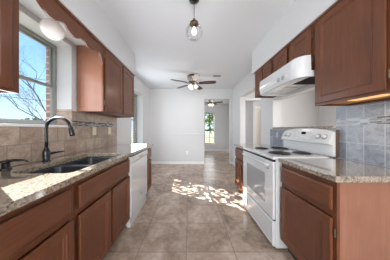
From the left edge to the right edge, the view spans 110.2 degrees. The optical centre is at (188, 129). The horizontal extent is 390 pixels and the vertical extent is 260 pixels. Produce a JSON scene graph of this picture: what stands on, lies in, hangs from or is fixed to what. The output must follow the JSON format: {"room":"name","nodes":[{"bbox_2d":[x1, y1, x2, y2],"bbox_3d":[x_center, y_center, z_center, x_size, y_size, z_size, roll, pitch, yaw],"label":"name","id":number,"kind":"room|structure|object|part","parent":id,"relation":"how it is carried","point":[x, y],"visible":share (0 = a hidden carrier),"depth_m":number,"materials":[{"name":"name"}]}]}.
{"room":"kitchen","nodes":[
{"label":"kitchen","id":0,"kind":"room"},
{"bbox_2d":[19,0,134,74],"bbox_3d":[-1.183,-1.205,-0.228,0.347,0.390,5.545,0,0,0],"label":"wall","id":1,"kind":"structure","parent":0,"point":[89,13],"depth_m":1.52,"materials":[{"name":"white paint"}]},
{"bbox_2d":[39,13,64,40],"bbox_3d":[-1.190,-0.900,1.190,0.160,0.217,0.160,0,0,0],"label":"globe ceiling light","id":2,"kind":"object","parent":1,"relation":"attached to","point":[52,29],"visible":0.86,"depth_m":1.15,"materials":[{"name":"white glass"}]},
{"bbox_2d":[19,31,134,143],"bbox_3d":[-1.607,-0.100,2.300,0.055,2.600,10.600,0,0,0],"label":"wall","id":3,"kind":"structure","parent":0,"point":[47,48],"depth_m":1.55,"materials":[{"name":"brick"}]},
{"bbox_2d":[12,3,149,166],"bbox_3d":[-1.468,-0.100,2.300,0.223,2.600,10.600,0,0,0],"label":"wall","id":4,"kind":"structure","parent":0,"point":[66,50],"depth_m":1.58,"materials":[{"name":"white paint"}]},
{"bbox_2d":[0,0,18,93],"bbox_3d":[-1.185,-0.613,0.313,0.337,0.792,1.026,0,0,0],"label":"upper cabinet","id":5,"kind":"object","parent":4,"relation":"attached to","point":[9,9],"visible":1,"depth_m":0.77,"materials":[{"name":"brown wood"}]},
{"bbox_3d":[-1.024,-0.608,0.553,0.015,0.746,0.467,0,0,0],"label":"door","id":6,"kind":"part","parent":5,"relation":"part of","materials":[{"name":"brown wood"}]},
{"bbox_2d":[36,0,103,63],"bbox_3d":[-1.035,-0.897,1.223,0.030,0.224,0.818,0,0,0],"label":"valance","id":7,"kind":"object","parent":5,"relation":"attached to","point":[55,10],"visible":1,"depth_m":1.18,"materials":[{"name":"brown wood"}]},
{"bbox_3d":[-1.026,-0.999,1.223,0.012,0.020,0.818,0,0,0],"label":"moulding","id":8,"kind":"part","parent":7,"relation":"part of","materials":[{"name":"brown wood"}]},
{"bbox_2d":[0,23,67,126],"bbox_3d":[-1.463,-0.488,1.235,0.224,0.932,0.668,0,0,0],"label":"window","id":9,"kind":"structure","parent":4,"relation":"in","point":[4,122],"depth_m":1.44,"materials":[{"name":"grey metal"}]},
{"bbox_3d":[-1.538,-0.277,1.235,0.018,0.407,0.612,0,0,0],"label":"sash","id":10,"kind":"part","parent":9,"relation":"part of","materials":[{"name":"clear glass"}]},
{"bbox_3d":[-1.463,-0.032,1.235,0.224,0.022,0.666,0,0,0],"label":"sill","id":11,"kind":"part","parent":9,"relation":"part of","materials":[{"name":"white paint"}]},
{"bbox_3d":[-1.562,-0.703,1.235,0.018,0.446,0.612,0,0,0],"label":"sash","id":12,"kind":"part","parent":9,"relation":"part of","materials":[{"name":"clear glass"}]},
{"bbox_2d":[0,109,116,168],"bbox_3d":[-1.436,0.027,0.973,0.174,0.514,3.145,0,0,0],"label":"tiled wall","id":13,"kind":"structure","parent":4,"relation":"attached to","point":[27,143],"depth_m":1.43,"materials":[{"name":"tile"}]},
{"bbox_2d":[72,121,116,126],"bbox_3d":[-1.352,-0.070,2.058,0.009,0.060,0.974,0,0,0],"label":"trim","id":14,"kind":"structure","parent":13,"relation":"attached to","point":[74,123],"depth_m":1.90,"materials":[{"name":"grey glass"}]},
{"bbox_2d":[77,45,133,117],"bbox_3d":[-1.183,-0.613,2.090,0.331,0.792,0.911,0,0,0],"label":"upper cabinet","id":15,"kind":"object","parent":4,"relation":"attached to","point":[107,88],"visible":0.98,"depth_m":1.66,"materials":[{"name":"brown wood"}]},
{"bbox_3d":[-1.194,-0.241,2.090,0.287,0.012,0.879,0,0,0],"label":"panel","id":16,"kind":"part","parent":15,"relation":"part of","materials":[{"name":"brown wood"}]},
{"bbox_3d":[-1.024,-0.608,1.873,0.015,0.746,0.423,0,0,0],"label":"door","id":17,"kind":"part","parent":15,"relation":"part of","materials":[{"name":"brown wood"}]},
{"bbox_3d":[-1.042,-0.613,2.090,0.019,0.792,0.911,0,0,0],"label":"frame","id":18,"kind":"part","parent":15,"relation":"part of","materials":[{"name":"brown wood"}]},
{"bbox_3d":[-1.026,-0.999,2.090,0.012,0.020,0.911,0,0,0],"label":"moulding","id":19,"kind":"part","parent":15,"relation":"part of","materials":[{"name":"brown wood"}]},
{"bbox_3d":[-1.024,-0.608,2.320,0.015,0.746,0.410,0,0,0],"label":"door","id":20,"kind":"part","parent":15,"relation":"part of","materials":[{"name":"brown wood"}]},
{"bbox_2d":[131,94,136,143],"bbox_3d":[-1.456,-0.260,3.600,0.238,1.478,0.798,0,0,0],"label":"window","id":21,"kind":"structure","parent":4,"relation":"in","point":[135,95],"depth_m":3.96,"materials":[{"name":"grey metal"}]},
{"bbox_3d":[-1.550,-0.272,3.600,0.050,1.454,0.798,0,0,0],"label":"frame","id":22,"kind":"part","parent":21,"relation":"part of","materials":[{"name":"brown metal"}]},
{"bbox_2d":[96,0,294,103],"bbox_3d":[1.425,-1.460,2.400,6.350,0.120,11.000,0,0,0],"label":"ceiling","id":23,"kind":"structure","parent":0,"point":[154,30],"depth_m":2.03,"materials":[{"name":"white paint"}]},
{"bbox_2d":[170,74,215,89],"bbox_3d":[0.119,-1.221,3.526,1.146,0.356,1.146,0,0,0],"label":"ceiling fan","id":24,"kind":"object","parent":23,"relation":"hanging from","point":[192,78],"visible":1,"depth_m":3.48,"materials":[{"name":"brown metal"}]},
{"bbox_3d":[0.155,-1.199,3.170,0.132,0.034,0.430,0,0,-9],"label":"blade","id":25,"kind":"part","parent":24,"relation":"part of","materials":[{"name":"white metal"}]},
{"bbox_3d":[0.475,-1.199,3.490,0.430,0.034,0.132,0,0,9],"label":"blade","id":26,"kind":"part","parent":24,"relation":"part of","materials":[{"name":"brown wood"}]},
{"bbox_2d":[186,0,201,41],"bbox_3d":[0.055,-1.178,1.460,0.176,0.442,0.176,0,0,0],"label":"pendant light","id":27,"kind":"object","parent":23,"relation":"hanging from","point":[193,23],"visible":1,"depth_m":1.47,"materials":[{"name":"black"}]},
{"bbox_3d":[0.055,-1.040,1.460,0.176,0.166,0.176,0,0,0],"label":"glass globe","id":28,"kind":"part","parent":27,"relation":"part of"},
{"bbox_3d":[0.055,-1.056,1.460,0.056,0.079,0.056,0,0,0],"label":"bulb","id":29,"kind":"part","parent":27,"relation":"part of","materials":[{"name":"white glass"}]},
{"bbox_2d":[204,100,222,105],"bbox_3d":[0.995,-1.221,6.115,1.007,0.356,0.971,0,0,0],"label":"ceiling fan","id":30,"kind":"object","parent":23,"relation":"hanging from","point":[210,101],"visible":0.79,"depth_m":6.07,"materials":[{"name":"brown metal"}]},
{"bbox_2d":[103,151,294,259],"bbox_3d":[1.425,1.250,2.400,6.350,0.100,11.000,0,0,0],"label":"floor","id":31,"kind":"structure","parent":0,"point":[189,211],"depth_m":1.73,"materials":[{"name":"tile"}]},
{"bbox_2d":[0,183,73,259],"bbox_3d":[-1.032,0.762,0.309,0.645,0.876,1.118,0,0,0],"label":"base cabinet","id":32,"kind":"object","parent":31,"relation":"on","point":[42,228],"visible":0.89,"depth_m":0.66,"materials":[{"name":"brown wood"}]},
{"bbox_3d":[-0.722,0.818,0.590,0.026,0.515,0.510,0,0,0],"label":"door","id":33,"kind":"part","parent":32,"relation":"part of","materials":[{"name":"brown wood"}]},
{"bbox_2d":[0,144,152,215],"bbox_3d":[-1.026,0.304,1.180,0.661,0.038,2.960,0,0,0],"label":"countertop","id":34,"kind":"structure","parent":32,"relation":"on","point":[19,187],"depth_m":0.84,"materials":[{"name":"stone"}]},
{"bbox_2d":[0,159,28,170],"bbox_3d":[-1.248,0.248,0.966,0.161,0.074,0.059,0,0,0],"label":"soap dispenser","id":35,"kind":"object","parent":34,"relation":"on","point":[5,164],"visible":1,"depth_m":0.96,"materials":[{"name":"black metal"}]},
{"bbox_2d":[41,117,74,161],"bbox_3d":[-1.152,0.086,1.264,0.280,0.399,0.181,0,0,0],"label":"faucet","id":36,"kind":"object","parent":34,"relation":"on","point":[46,153],"visible":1,"depth_m":1.19,"materials":[{"name":"black metal"}]},
{"bbox_3d":[-1.157,0.026,1.204,0.234,0.279,0.025,0,0,0],"label":"spout","id":37,"kind":"part","parent":36,"relation":"part of","materials":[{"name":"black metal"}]},
{"bbox_2d":[31,157,112,172],"bbox_3d":[-0.979,0.420,1.248,0.433,0.191,0.747,0,0,0],"label":"sink","id":38,"kind":"object","parent":34,"relation":"in","point":[79,164],"visible":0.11,"depth_m":1.23,"materials":[{"name":"grey"}]},
{"bbox_3d":[-0.979,0.420,1.058,0.433,0.191,0.366,0,0,0],"label":"bowl","id":39,"kind":"part","parent":38,"relation":"part of","materials":[{"name":"grey"}]},
{"bbox_3d":[-0.979,0.420,1.439,0.433,0.191,0.366,0,0,0],"label":"bowl","id":40,"kind":"part","parent":38,"relation":"part of","materials":[{"name":"grey"}]},
{"bbox_2d":[30,156,129,259],"bbox_3d":[-1.032,0.762,1.259,0.645,0.876,0.786,0,0,0],"label":"base cabinet","id":41,"kind":"object","parent":31,"relation":"on","point":[101,198],"visible":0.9,"depth_m":1.11,"materials":[{"name":"brown wood"}]},
{"bbox_3d":[-0.722,0.818,1.066,0.026,0.515,0.358,0,0,0],"label":"door","id":42,"kind":"part","parent":41,"relation":"part of","materials":[{"name":"brown wood"}]},
{"bbox_3d":[-0.745,0.712,1.260,0.020,0.776,0.784,0,0,0],"label":"frame","id":43,"kind":"part","parent":41,"relation":"part of","materials":[{"name":"brown wood"}]},
{"bbox_3d":[-0.722,0.439,1.258,0.026,0.153,0.743,0,0,0],"label":"drawer","id":44,"kind":"part","parent":41,"relation":"part of","materials":[{"name":"brown wood"}]},
{"bbox_3d":[-0.722,0.818,1.452,0.026,0.515,0.355,0,0,0],"label":"door","id":45,"kind":"part","parent":41,"relation":"part of","materials":[{"name":"brown wood"}]},
{"bbox_2d":[125,149,147,226],"bbox_3d":[-0.997,0.769,1.980,0.606,0.862,0.636,0,0,0],"label":"dishwasher","id":46,"kind":"object","parent":31,"relation":"on","point":[137,173],"visible":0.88,"depth_m":1.86,"materials":[{"name":"white plastic"}]},
{"bbox_3d":[-0.740,1.140,1.980,0.040,0.120,0.636,0,0,0],"label":"kick plate","id":47,"kind":"part","parent":46,"relation":"part of","materials":[{"name":"white metal"}]},
{"bbox_3d":[-0.725,0.750,1.980,0.039,0.650,0.636,0,0,0],"label":"door","id":48,"kind":"part","parent":46,"relation":"part of","materials":[{"name":"white metal"}]},
{"bbox_3d":[-0.721,0.380,1.980,0.046,0.084,0.636,0,0,0],"label":"control panel","id":49,"kind":"part","parent":46,"relation":"part of","materials":[{"name":"white plastic"}]},
{"bbox_2d":[147,147,151,191],"bbox_3d":[-1.032,0.762,2.453,0.645,0.876,0.295,0,0,0],"label":"base cabinet","id":50,"kind":"object","parent":31,"relation":"on","point":[149,160],"visible":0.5,"depth_m":2.47,"materials":[{"name":"brown wood"}]},
{"bbox_3d":[-0.722,0.439,2.453,0.026,0.153,0.255,0,0,0],"label":"drawer","id":51,"kind":"part","parent":50,"relation":"part of","materials":[{"name":"brown wood"}]},
{"bbox_2d":[235,147,243,194],"bbox_3d":[1.196,0.762,2.393,0.603,0.876,0.535,0,0,0],"label":"base cabinet","id":52,"kind":"object","parent":31,"relation":"on","point":[238,151],"visible":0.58,"depth_m":2.43,"materials":[{"name":"brown wood"}]},
{"bbox_3d":[0.907,0.818,2.525,0.026,0.515,0.230,0,0,0],"label":"door","id":53,"kind":"part","parent":52,"relation":"part of","materials":[{"name":"brown wood"}]},
{"bbox_3d":[0.907,0.439,2.395,0.026,0.153,0.490,0,0,0],"label":"drawer","id":54,"kind":"part","parent":52,"relation":"part of","materials":[{"name":"brown wood"}]},
{"bbox_3d":[0.907,0.818,2.275,0.026,0.515,0.250,0,0,0],"label":"door","id":55,"kind":"part","parent":52,"relation":"part of","materials":[{"name":"brown wood"}]},
{"bbox_2d":[234,144,278,148],"bbox_3d":[1.188,0.304,2.406,0.606,0.038,0.567,0,0,0],"label":"countertop","id":56,"kind":"structure","parent":52,"relation":"on","point":[236,145],"depth_m":2.39,"materials":[{"name":"stone"}]},
{"bbox_2d":[242,128,335,247],"bbox_3d":[1.141,0.587,1.733,0.695,1.202,0.760,0,0,0],"label":"electric range","id":57,"kind":"object","parent":31,"relation":"on","point":[262,184],"visible":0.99,"depth_m":1.53,"materials":[{"name":"white metal"}]},
{"bbox_3d":[0.817,0.368,1.733,0.047,0.030,0.661,0,0,0],"label":"handle","id":58,"kind":"part","parent":57,"relation":"part of","materials":[{"name":"white metal"}]},
{"bbox_3d":[0.852,0.618,1.733,0.028,0.580,0.750,0,0,0],"label":"oven door","id":59,"kind":"part","parent":57,"relation":"part of","materials":[{"name":"white metal"}]},
{"bbox_3d":[0.851,1.045,1.733,0.030,0.250,0.750,0,0,0],"label":"storage drawer","id":60,"kind":"part","parent":57,"relation":"part of","materials":[{"name":"white metal"}]},
{"bbox_2d":[243,147,328,159],"bbox_3d":[1.119,0.289,1.733,0.562,0.029,0.760,0,0,0],"label":"cooktop","id":61,"kind":"object","parent":57,"relation":"in","point":[269,153],"depth_m":1.54,"materials":[{"name":"white metal"}]},
{"bbox_3d":[1.413,0.069,1.683,0.031,0.092,0.235,0,0,0],"label":"control panel","id":62,"kind":"part","parent":57,"relation":"part of","materials":[{"name":"white plastic"}]},
{"bbox_2d":[281,163,389,259],"bbox_3d":[1.196,0.762,1.093,0.603,0.876,0.504,0,0,0],"label":"base cabinet","id":63,"kind":"object","parent":31,"relation":"on","point":[322,218],"visible":0.88,"depth_m":0.86,"materials":[{"name":"brown wood"}]},
{"bbox_3d":[0.907,0.439,1.094,0.026,0.153,0.468,0,0,0],"label":"drawer","id":64,"kind":"part","parent":63,"relation":"part of","materials":[{"name":"brown wood"}]},
{"bbox_3d":[0.907,0.818,1.094,0.026,0.515,0.468,0,0,0],"label":"door","id":65,"kind":"part","parent":63,"relation":"part of","materials":[{"name":"brown wood"}]},
{"bbox_3d":[0.930,0.712,1.095,0.020,0.776,0.499,0,0,0],"label":"frame","id":66,"kind":"part","parent":63,"relation":"part of","materials":[{"name":"brown wood"}]},
{"bbox_2d":[279,158,389,182],"bbox_3d":[1.188,0.304,1.083,0.606,0.038,0.529,0,0,0],"label":"countertop","id":67,"kind":"structure","parent":63,"relation":"on","point":[338,170],"depth_m":0.96,"materials":[{"name":"stone"}]},
{"bbox_2d":[204,104,228,148],"bbox_3d":[0.462,-0.100,7.590,3.637,2.600,0.140,0,0,0],"label":"wall","id":68,"kind":"structure","parent":0,"point":[221,111],"depth_m":7.52,"materials":[{"name":"white paint"}]},
{"bbox_2d":[204,112,213,143],"bbox_3d":[1.133,-0.059,7.540,0.631,1.779,0.120,0,0,0],"label":"window","id":69,"kind":"structure","parent":68,"relation":"in","point":[209,121],"depth_m":7.56,"materials":[{"name":"white metal"}]},
{"bbox_2d":[204,149,228,150],"bbox_3d":[0.462,1.157,7.513,3.637,0.085,0.014,0,0,0],"label":"baseboard","id":70,"kind":"structure","parent":68,"relation":"attached to","point":[204,149],"depth_m":7.51,"materials":[{"name":"white paint"}]},
{"bbox_2d":[150,89,318,162],"bbox_3d":[1.571,-0.100,4.760,5.857,2.600,0.120,0,0,0],"label":"wall","id":71,"kind":"structure","parent":0,"point":[171,110],"depth_m":4.70,"materials":[{"name":"white paint"}]},
{"bbox_2d":[150,133,203,133],"bbox_3d":[-0.404,0.158,4.696,1.867,0.025,0.009,0,0,0],"label":"trim","id":72,"kind":"structure","parent":71,"relation":"attached to","point":[150,133],"depth_m":4.70,"materials":[{"name":"white paint"}]},
{"bbox_2d":[152,162,203,163],"bbox_3d":[-0.413,1.157,4.693,1.887,0.085,0.014,0,0,0],"label":"baseboard","id":73,"kind":"structure","parent":71,"relation":"attached to","point":[152,162],"depth_m":4.69,"materials":[{"name":"white paint"}]},
{"bbox_2d":[245,98,260,99],"bbox_3d":[2.520,0.065,4.694,1.300,2.270,0.012,0,0,0],"label":"trim","id":74,"kind":"structure","parent":71,"relation":"attached to","point":[245,98],"depth_m":4.69,"materials":[{"name":"white paint"}]},
{"bbox_2d":[245,101,254,143],"bbox_3d":[2.315,-0.100,6.210,0.070,2.600,2.780,0,0,0],"label":"wall","id":75,"kind":"structure","parent":0,"point":[249,105],"depth_m":5.08,"materials":[{"name":"white paint"}]},
{"bbox_2d":[255,101,260,105],"bbox_3d":[3.425,-0.100,5.550,2.150,2.600,0.100,0,0,0],"label":"wall","id":76,"kind":"structure","parent":0,"point":[257,103],"depth_m":5.50,"materials":[{"name":"white paint"}]},
{"bbox_2d":[255,106,260,143],"bbox_3d":[3.030,0.140,5.447,0.880,2.120,0.105,0,0,0],"label":"door","id":77,"kind":"structure","parent":76,"relation":"in","point":[257,108],"depth_m":5.46,"materials":[{"name":"white paint"}]},
{"bbox_2d":[252,0,337,73],"bbox_3d":[1.327,-1.205,-0.250,0.345,0.390,5.500,0,0,0],"label":"wall","id":78,"kind":"structure","parent":0,"point":[301,13],"depth_m":1.58,"materials":[{"name":"white paint"}]},
{"bbox_2d":[232,71,389,167],"bbox_3d":[1.570,-0.100,0.850,0.140,2.600,7.700,0,0,0],"label":"wall","id":79,"kind":"structure","parent":0,"point":[270,107],"depth_m":3.32,"materials":[{"name":"white paint"}]},
{"bbox_2d":[254,58,276,97],"bbox_3d":[1.329,-0.784,2.165,0.335,0.449,0.530,0,0,0],"label":"upper cabinet","id":80,"kind":"object","parent":79,"relation":"attached to","point":[266,69],"visible":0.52,"depth_m":2.21,"materials":[{"name":"brown wood"}]},
{"bbox_3d":[1.169,-0.779,2.285,0.015,0.403,0.230,0,0,0],"label":"door","id":81,"kind":"part","parent":80,"relation":"part of","materials":[{"name":"brown wood"}]},
{"bbox_3d":[1.171,-0.999,2.166,0.012,0.020,0.528,0,0,0],"label":"moulding","id":82,"kind":"part","parent":80,"relation":"part of","materials":[{"name":"brown wood"}]},
{"bbox_3d":[1.169,-0.779,2.033,0.015,0.403,0.225,0,0,0],"label":"door","id":83,"kind":"part","parent":80,"relation":"part of","materials":[{"name":"brown wood"}]},
{"bbox_2d":[259,55,314,95],"bbox_3d":[1.252,-0.602,1.671,0.476,0.200,0.778,0,0,0],"label":"range hood","id":84,"kind":"object","parent":79,"relation":"attached to","point":[296,76],"visible":0.91,"depth_m":1.52,"materials":[{"name":"white metal"}]},
{"bbox_2d":[272,22,314,72],"bbox_3d":[1.329,-0.784,1.587,0.335,0.449,0.626,0,0,0],"label":"upper cabinet","id":85,"kind":"object","parent":79,"relation":"attached to","point":[303,44],"visible":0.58,"depth_m":1.44,"materials":[{"name":"brown wood"}]},
{"bbox_3d":[1.169,-0.779,1.748,0.015,0.403,0.261,0,0,0],"label":"door","id":86,"kind":"part","parent":85,"relation":"part of","materials":[{"name":"brown wood"}]},
{"bbox_3d":[1.169,-0.779,1.438,0.015,0.403,0.275,0,0,0],"label":"door","id":87,"kind":"part","parent":85,"relation":"part of","materials":[{"name":"brown wood"}]},
{"bbox_3d":[1.187,-0.784,1.587,0.019,0.449,0.626,0,0,0],"label":"frame","id":88,"kind":"part","parent":85,"relation":"part of","materials":[{"name":"brown wood"}]},
{"bbox_2d":[273,126,335,128],"bbox_3d":[1.585,-0.021,1.904,0.190,0.030,1.048,0,0,0],"label":"ledge","id":89,"kind":"object","parent":79,"relation":"attached to","point":[318,127],"visible":0.73,"depth_m":1.66,"materials":[{"name":"stone"}]},
{"bbox_2d":[270,100,389,166],"bbox_3d":[1.496,0.034,1.550,0.008,0.500,1.900,0,0,0],"label":"tiled wall","id":90,"kind":"structure","parent":79,"relation":"attached to","point":[370,143],"depth_m":1.16,"materials":[{"name":"blue tile"}]},
{"bbox_2d":[336,130,338,157],"bbox_3d":[1.474,0.144,1.349,0.032,0.278,0.004,0,0,0],"label":"board","id":91,"kind":"object","parent":90,"relation":"attached to","point":[337,131],"visible":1,"depth_m":1.35,"materials":[{"name":"brown wood"}]},
{"bbox_2d":[336,116,389,124],"bbox_3d":[1.495,-0.070,0.989,0.009,0.060,0.777,0,0,0],"label":"trim","id":92,"kind":"structure","parent":90,"relation":"attached to","point":[382,119],"depth_m":1.16,"materials":[{"name":"grey glass"}]},
{"bbox_2d":[314,0,389,105],"bbox_3d":[1.327,-0.613,1.014,0.329,0.792,0.517,0,0,0],"label":"upper cabinet","id":93,"kind":"object","parent":79,"relation":"attached to","point":[352,37],"visible":0.99,"depth_m":0.98,"materials":[{"name":"brown wood"}]},
{"bbox_3d":[1.171,-0.999,1.014,0.012,0.020,0.517,0,0,0],"label":"moulding","id":94,"kind":"part","parent":93,"relation":"part of","materials":[{"name":"brown wood"}]},
{"bbox_3d":[1.339,-0.241,1.014,0.285,0.012,0.485,0,0,0],"label":"panel","id":95,"kind":"part","parent":93,"relation":"part of","materials":[{"name":"brown wood"}]},
{"bbox_2d":[348,93,389,100],"bbox_3d":[1.245,-0.225,0.945,0.090,0.018,0.210,0,0,0],"label":"light","id":96,"kind":"object","parent":93,"relation":"attached to","point":[386,94],"visible":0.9,"depth_m":0.92,"materials":[{"name":"yellow plastic"}]},
{"bbox_2d":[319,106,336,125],"bbox_3d":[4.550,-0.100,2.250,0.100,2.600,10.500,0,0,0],"label":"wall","id":97,"kind":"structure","parent":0,"point":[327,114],"depth_m":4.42,"materials":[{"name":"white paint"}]},
{"label":"outside","id":98,"kind":"structure","parent":0,"visible":0},
{"bbox_2d":[131,132,213,143],"bbox_3d":[0.000,1.385,15.000,120.000,0.130,90.000,0,0,0],"label":"ground","id":99,"kind":"structure","parent":98,"point":[206,133],"depth_m":21.89,"materials":[{"name":"green plant"}]},
{"bbox_2d":[0,46,45,120],"bbox_3d":[-11.055,-2.544,8.280,4.236,7.801,5.659,0,0,-44],"label":"bare tree","id":100,"kind":"object","parent":99,"relation":"on","point":[28,84],"visible":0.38,"depth_m":8.64,"materials":[{"name":"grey plant"}]},
{"bbox_2d":[205,113,213,142],"bbox_3d":[2.492,-0.993,13.485,2.855,4.690,2.523,0,0,0],"label":"leafy tree","id":101,"kind":"object","parent":99,"relation":"on","point":[206,114],"visible":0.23,"depth_m":13.31,"materials":[{"name":"green plant"}]}
]}

